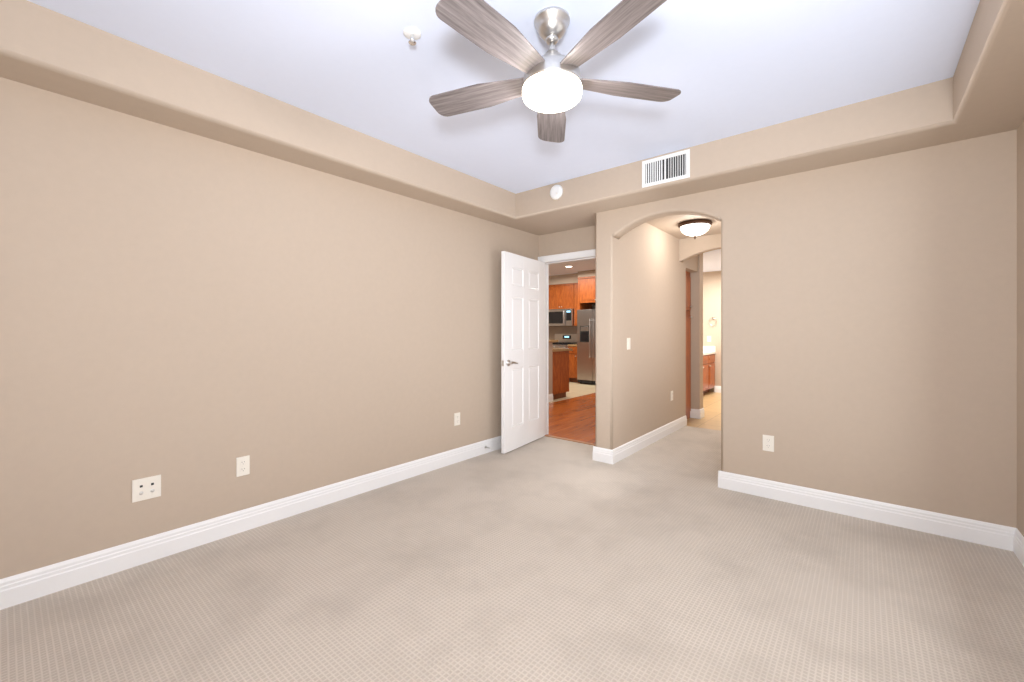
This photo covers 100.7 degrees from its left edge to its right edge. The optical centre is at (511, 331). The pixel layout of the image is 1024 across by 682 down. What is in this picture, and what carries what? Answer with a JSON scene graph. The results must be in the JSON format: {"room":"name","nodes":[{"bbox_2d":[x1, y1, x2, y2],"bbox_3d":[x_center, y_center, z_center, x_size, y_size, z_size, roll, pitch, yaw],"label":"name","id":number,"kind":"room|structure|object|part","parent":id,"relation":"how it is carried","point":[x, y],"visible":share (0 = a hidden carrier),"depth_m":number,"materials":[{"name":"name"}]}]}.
{"room":"empty bedroom","nodes":[
{"label":"empty bedroom","id":0,"kind":"room"},
{"bbox_2d":[0,77,538,578],"bbox_3d":[-1.231,-0.160,3.248,0.140,2.780,4.910,0,0,40],"label":"wall","id":1,"kind":"structure","parent":0,"point":[190,317],"depth_m":2.46,"materials":[{"name":"beige paint"}]},
{"bbox_2d":[132,475,160,502],"bbox_3d":[-1.948,0.838,2.264,0.012,0.116,0.118,0,0,40],"label":"outlet","id":2,"kind":"object","parent":1,"relation":"attached to","point":[146,488],"visible":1,"depth_m":2.26,"materials":[{"name":"white plastic"}]},
{"bbox_2d":[236,455,249,476],"bbox_3d":[-1.658,0.830,2.616,0.008,0.116,0.072,0,0,40],"label":"outlet","id":3,"kind":"object","parent":1,"relation":"attached to","point":[242,465],"visible":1,"depth_m":2.61,"materials":[{"name":"white plastic"}]},
{"bbox_2d":[0,436,500,609],"bbox_3d":[-1.164,1.165,3.205,0.016,0.130,4.650,0,0,40],"label":"baseboard","id":4,"kind":"structure","parent":1,"relation":"attached to","point":[17,589],"depth_m":2.44,"materials":[{"name":"white wood"}]},
{"bbox_2d":[454,412,459,425],"bbox_3d":[-0.515,0.825,3.995,0.008,0.116,0.072,0,0,40],"label":"outlet","id":5,"kind":"object","parent":1,"relation":"attached to","point":[456,418],"visible":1,"depth_m":3.98,"materials":[{"name":"white plastic"}]},
{"bbox_2d":[501,251,544,453],"bbox_3d":[0.137,0.208,4.594,0.135,2.022,0.869,0,0,32],"label":"door","id":6,"kind":"structure","parent":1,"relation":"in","point":[522,350],"depth_m":4.52,"materials":[{"name":"white wood"}]},
{"bbox_2d":[0,0,1023,235],"bbox_3d":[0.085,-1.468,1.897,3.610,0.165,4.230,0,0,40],"label":"ceiling","id":7,"kind":"structure","parent":0,"point":[728,68],"depth_m":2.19,"materials":[{"name":"white paint"}]},
{"bbox_2d":[403,27,420,45],"bbox_3d":[-0.463,-1.361,1.969,0.082,0.047,0.082,0,0,40],"label":"sprinkler","id":8,"kind":"object","parent":7,"relation":"attached to","point":[412,34],"visible":1,"depth_m":1.96,"materials":[{"name":"white plastic"}]},
{"bbox_2d":[429,0,680,142],"bbox_3d":[0.148,-1.203,1.855,1.197,0.364,1.151,0,0,40],"label":"ceiling fan","id":9,"kind":"object","parent":7,"relation":"hanging from","point":[550,85],"visible":1,"depth_m":1.78,"materials":[{"name":"grey wood"}]},
{"label":"blade","id":10,"kind":"part","parent":9,"relation":"part of","materials":[{"name":"wood"}]},
{"label":"blade","id":11,"kind":"part","parent":9,"relation":"part of","materials":[{"name":"wood"}]},
{"label":"blade","id":12,"kind":"part","parent":9,"relation":"part of","materials":[{"name":"wood"}]},
{"bbox_3d":[0.178,-1.051,1.885,0.264,0.060,0.264,0,0,40],"label":"light globe","id":13,"kind":"part","parent":9,"relation":"part of","materials":[{"name":"white glass"}]},
{"label":"blade","id":14,"kind":"part","parent":9,"relation":"part of","materials":[{"name":"wood"}]},
{"label":"blade","id":15,"kind":"part","parent":9,"relation":"part of","materials":[{"name":"wood"}]},
{"bbox_2d":[550,185,562,199],"bbox_3d":[0.406,-1.295,3.938,0.136,0.136,0.037,0,0,40],"label":"smoke detector","id":16,"kind":"object","parent":7,"relation":"attached to","point":[556,192],"visible":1,"depth_m":3.92,"materials":[{"name":"white plastic"}]},
{"bbox_2d":[642,149,689,187],"bbox_3d":[1.193,-1.264,3.305,0.370,0.212,0.008,0,0,40],"label":"ceiling vent","id":17,"kind":"object","parent":7,"relation":"in","point":[667,168],"visible":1,"depth_m":3.30,"materials":[{"name":"white plastic"}]},
{"bbox_2d":[0,426,1023,681],"bbox_3d":[0.701,1.280,2.640,3.890,0.100,6.440,0,0,40],"label":"floor","id":18,"kind":"structure","parent":0,"point":[546,558],"depth_m":1.98,"materials":[{"name":"beige carpet"}]},
{"bbox_2d":[549,342,552,393],"bbox_3d":[-0.323,0.710,8.261,2.560,1.040,0.170,0,0,40],"label":"wall","id":19,"kind":"structure","parent":0,"point":[550,367],"depth_m":7.47,"materials":[{"name":"beige paint"}]},
{"bbox_2d":[539,225,595,256],"bbox_3d":[0.725,-0.160,4.737,0.970,2.780,0.120,0,0,40],"label":"wall","id":20,"kind":"structure","parent":0,"point":[575,240],"depth_m":4.74,"materials":[{"name":"beige paint"}]},
{"bbox_2d":[538,249,595,434],"bbox_3d":[0.719,0.177,4.738,1.004,2.105,0.162,0,0,40],"label":"door frame","id":21,"kind":"structure","parent":20,"relation":"attached to","point":[570,257],"depth_m":5.01,"materials":[{"name":"white wood"}]},
{"bbox_2d":[547,393,595,443],"bbox_3d":[0.960,1.280,8.351,5.220,0.100,5.915,0,0,40],"label":"floor","id":22,"kind":"structure","parent":0,"point":[574,418],"depth_m":5.99,"materials":[{"name":"brown wood"}]},
{"bbox_2d":[545,435,595,445],"bbox_3d":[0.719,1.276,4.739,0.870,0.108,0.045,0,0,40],"label":"threshold strip","id":23,"kind":"object","parent":22,"relation":"on","point":[571,440],"visible":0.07,"depth_m":4.76,"materials":[{"name":"brown wood"}]},
{"bbox_2d":[549,270,595,284],"bbox_3d":[1.418,-1.315,10.644,3.000,0.230,0.600,0,0,40],"label":"wall","id":24,"kind":"structure","parent":0,"point":[563,279],"depth_m":10.57,"materials":[{"name":"beige paint"}]},
{"bbox_2d":[549,304,595,338],"bbox_3d":[2.296,-0.160,10.786,4.150,2.780,0.740,0,0,40],"label":"wall","id":25,"kind":"structure","parent":0,"point":[553,330],"depth_m":11.10,"materials":[{"name":"beige paint"}]},
{"bbox_2d":[549,283,572,309],"bbox_3d":[1.345,-0.863,10.857,0.755,0.595,0.357,0,0,40],"label":"upper cabinet","id":26,"kind":"object","parent":25,"relation":"attached to","point":[563,296],"depth_m":10.72,"materials":[{"name":"brown wood"}]},
{"bbox_2d":[549,309,573,325],"bbox_3d":[1.307,-0.346,10.811,0.745,0.428,0.476,0,0,40],"label":"microwave","id":27,"kind":"object","parent":26,"relation":"attached to","point":[561,317],"visible":0.81,"depth_m":10.62,"materials":[{"name":"silver metal"}]},
{"bbox_2d":[573,283,577,325],"bbox_3d":[1.737,-0.665,10.533,0.258,1.050,0.357,0,0,40],"label":"upper cabinet","id":28,"kind":"object","parent":25,"relation":"attached to","point":[575,285],"depth_m":10.46,"materials":[{"name":"brown wood"}]},
{"bbox_2d":[549,258,595,275],"bbox_3d":[0.795,-1.490,8.153,5.220,0.120,5.230,0,0,40],"label":"ceiling","id":29,"kind":"structure","parent":0,"point":[562,269],"depth_m":9.49,"materials":[{"name":"white paint"}]},
{"bbox_2d":[550,381,595,402],"bbox_3d":[0.758,1.280,9.808,3.050,0.100,3.930,0,0,40],"label":"floor","id":30,"kind":"structure","parent":0,"point":[577,389],"depth_m":8.84,"materials":[{"name":"beige tile"}]},
{"bbox_2d":[553,348,571,399],"bbox_3d":[-0.054,0.775,8.581,2.565,0.910,0.655,0,0,40],"label":"kitchen island","id":31,"kind":"object","parent":30,"relation":"on","point":[560,372],"visible":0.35,"depth_m":7.77,"materials":[{"name":"brown wood"}]},
{"bbox_2d":[553,334,576,380],"bbox_3d":[1.225,0.645,10.713,0.755,1.170,0.712,0,0,40],"label":"range","id":32,"kind":"object","parent":30,"relation":"on","point":[564,340],"visible":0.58,"depth_m":10.85,"materials":[{"name":"silver metal"}]},
{"bbox_2d":[569,347,577,382],"bbox_3d":[1.654,0.792,10.427,0.260,0.875,0.626,0,0,40],"label":"base cabinet","id":33,"kind":"object","parent":30,"relation":"on","point":[573,365],"depth_m":10.19,"materials":[{"name":"brown wood"}]},
{"bbox_2d":[577,276,595,382],"bbox_3d":[2.139,-0.025,10.021,0.995,2.510,0.631,0,0,40],"label":"tall cabinet","id":34,"kind":"object","parent":30,"relation":"on","point":[586,293],"visible":0.27,"depth_m":9.99,"materials":[{"name":"brown wood"}]},
{"bbox_2d":[577,309,595,383],"bbox_3d":[2.088,0.360,9.948,0.900,1.740,0.767,0,0,40],"label":"refrigerator","id":35,"kind":"object","parent":30,"relation":"on","point":[586,346],"visible":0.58,"depth_m":9.82,"materials":[{"name":"silver metal"}]},
{"bbox_2d":[596,210,702,449],"bbox_3d":[1.772,-0.160,5.084,0.200,2.780,2.830,0,0,40],"label":"wall","id":36,"kind":"structure","parent":0,"point":[641,287],"depth_m":4.49,"materials":[{"name":"beige paint"}]},
{"bbox_2d":[592,446,607,461],"bbox_3d":[0.908,1.165,4.211,0.016,0.130,0.416,0,0,40],"label":"baseboard","id":37,"kind":"structure","parent":36,"relation":"attached to","point":[598,452],"depth_m":4.02,"materials":[{"name":"white wood"}]},
{"bbox_2d":[627,338,629,349],"bbox_3d":[1.161,0.122,4.213,0.012,0.116,0.072,0,0,40],"label":"light switch","id":38,"kind":"object","parent":36,"relation":"attached to","point":[628,343],"visible":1,"depth_m":4.20,"materials":[{"name":"white plastic"}]},
{"bbox_2d":[608,415,686,463],"bbox_3d":[1.608,1.165,4.748,0.016,0.130,2.136,0,0,40],"label":"baseboard","id":39,"kind":"structure","parent":36,"relation":"attached to","point":[615,455],"depth_m":4.49,"materials":[{"name":"white wood"}]},
{"bbox_2d":[646,215,720,238],"bbox_3d":[2.263,-1.360,4.768,1.000,0.380,2.690,0,0,40],"label":"ceiling","id":40,"kind":"structure","parent":0,"point":[668,224],"depth_m":4.64,"materials":[{"name":"beige paint"}]},
{"bbox_2d":[678,219,712,238],"bbox_3d":[1.972,-1.081,4.574,0.344,0.178,0.344,0,0,40],"label":"ceiling light","id":41,"kind":"object","parent":40,"relation":"attached to","point":[693,221],"visible":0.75,"depth_m":4.44,"materials":[{"name":"brown metal"}]},
{"bbox_2d":[680,223,709,235],"bbox_3d":[1.972,-1.082,4.574,0.300,0.100,0.300,0,0,40],"label":"bowl","id":42,"kind":"object","parent":41,"relation":"attached to","point":[696,229],"visible":1,"depth_m":4.48,"materials":[{"name":"white glass"}]},
{"bbox_2d":[679,234,720,261],"bbox_3d":[2.547,-1.220,5.111,1.000,0.660,0.120,0,0,40],"label":"wall","id":43,"kind":"structure","parent":0,"point":[689,248],"depth_m":5.25,"materials":[{"name":"beige paint"}]},
{"bbox_2d":[686,392,720,430],"bbox_3d":[3.585,1.280,7.225,2.380,0.100,4.300,0,0,40],"label":"floor","id":44,"kind":"structure","parent":0,"point":[711,419],"depth_m":6.21,"materials":[{"name":"beige tile"}]},
{"bbox_2d":[686,271,692,418],"bbox_3d":[2.188,0.195,6.009,0.600,2.070,0.535,0,0,40],"label":"door","id":45,"kind":"structure","parent":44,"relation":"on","point":[689,306],"depth_m":5.90,"materials":[{"name":"brown wood"}]},
{"bbox_2d":[703,354,710,393],"bbox_3d":[3.260,0.840,8.007,0.600,0.780,0.990,0,0,40],"label":"base cabinet","id":46,"kind":"object","parent":44,"relation":"on","point":[708,372],"depth_m":8.12,"materials":[{"name":"brown wood"}]},
{"bbox_2d":[703,346,715,354],"bbox_3d":[3.405,0.375,8.202,0.614,0.150,1.523,0,0,40],"label":"countertop","id":47,"kind":"structure","parent":46,"relation":"on","point":[708,350],"depth_m":8.60,"materials":[{"name":"white stone"}]},
{"bbox_2d":[711,354,714,387],"bbox_3d":[3.733,0.840,8.579,0.600,0.780,0.494,0,0,40],"label":"base cabinet","id":48,"kind":"object","parent":44,"relation":"on","point":[712,355],"depth_m":8.44,"materials":[{"name":"brown wood"}]},
{"bbox_2d":[703,271,720,391],"bbox_3d":[4.501,-0.160,8.362,2.100,2.780,0.120,0,0,40],"label":"wall","id":49,"kind":"structure","parent":0,"point":[711,294],"depth_m":8.61,"materials":[{"name":"beige paint"}]},
{"bbox_2d":[714,386,720,392],"bbox_3d":[4.681,1.165,8.124,1.500,0.130,0.016,0,0,40],"label":"baseboard","id":50,"kind":"structure","parent":49,"relation":"attached to","point":[716,388],"depth_m":8.56,"materials":[{"name":"white wood"}]},
{"bbox_2d":[703,249,720,271],"bbox_3d":[3.360,-1.385,6.969,2.120,0.330,3.480,0,0,40],"label":"ceiling","id":51,"kind":"structure","parent":0,"point":[711,260],"depth_m":7.40,"materials":[{"name":"white paint"}]},
{"bbox_2d":[612,130,1016,527],"bbox_3d":[1.922,-0.160,3.213,2.460,2.780,0.140,0,0,40],"label":"wall","id":52,"kind":"structure","parent":0,"point":[869,329],"depth_m":2.75,"materials":[{"name":"beige paint"}]},
{"bbox_2d":[763,435,773,451],"bbox_3d":[1.895,0.827,3.138,0.072,0.116,0.008,0,0,40],"label":"outlet","id":53,"kind":"object","parent":52,"relation":"attached to","point":[768,442],"visible":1,"depth_m":3.14,"materials":[{"name":"white plastic"}]},
{"bbox_2d":[718,470,1007,549],"bbox_3d":[2.216,1.165,2.867,1.526,0.130,0.016,0,0,40],"label":"baseboard","id":54,"kind":"structure","parent":52,"relation":"attached to","point":[969,530],"depth_m":2.75,"materials":[{"name":"white wood"}]},
{"bbox_2d":[1017,121,1023,536],"bbox_3d":[1.573,-0.160,0.755,0.140,2.780,4.370,0,0,40],"label":"wall","id":55,"kind":"structure","parent":0,"point":[1020,328],"depth_m":2.32,"materials":[{"name":"beige paint"}]},
{"bbox_2d":[1008,526,1023,566],"bbox_3d":[1.469,1.165,0.750,0.016,0.130,4.230,0,0,40],"label":"baseboard","id":56,"kind":"structure","parent":55,"relation":"attached to","point":[1015,538],"depth_m":2.33,"materials":[{"name":"white wood"}]}
]}

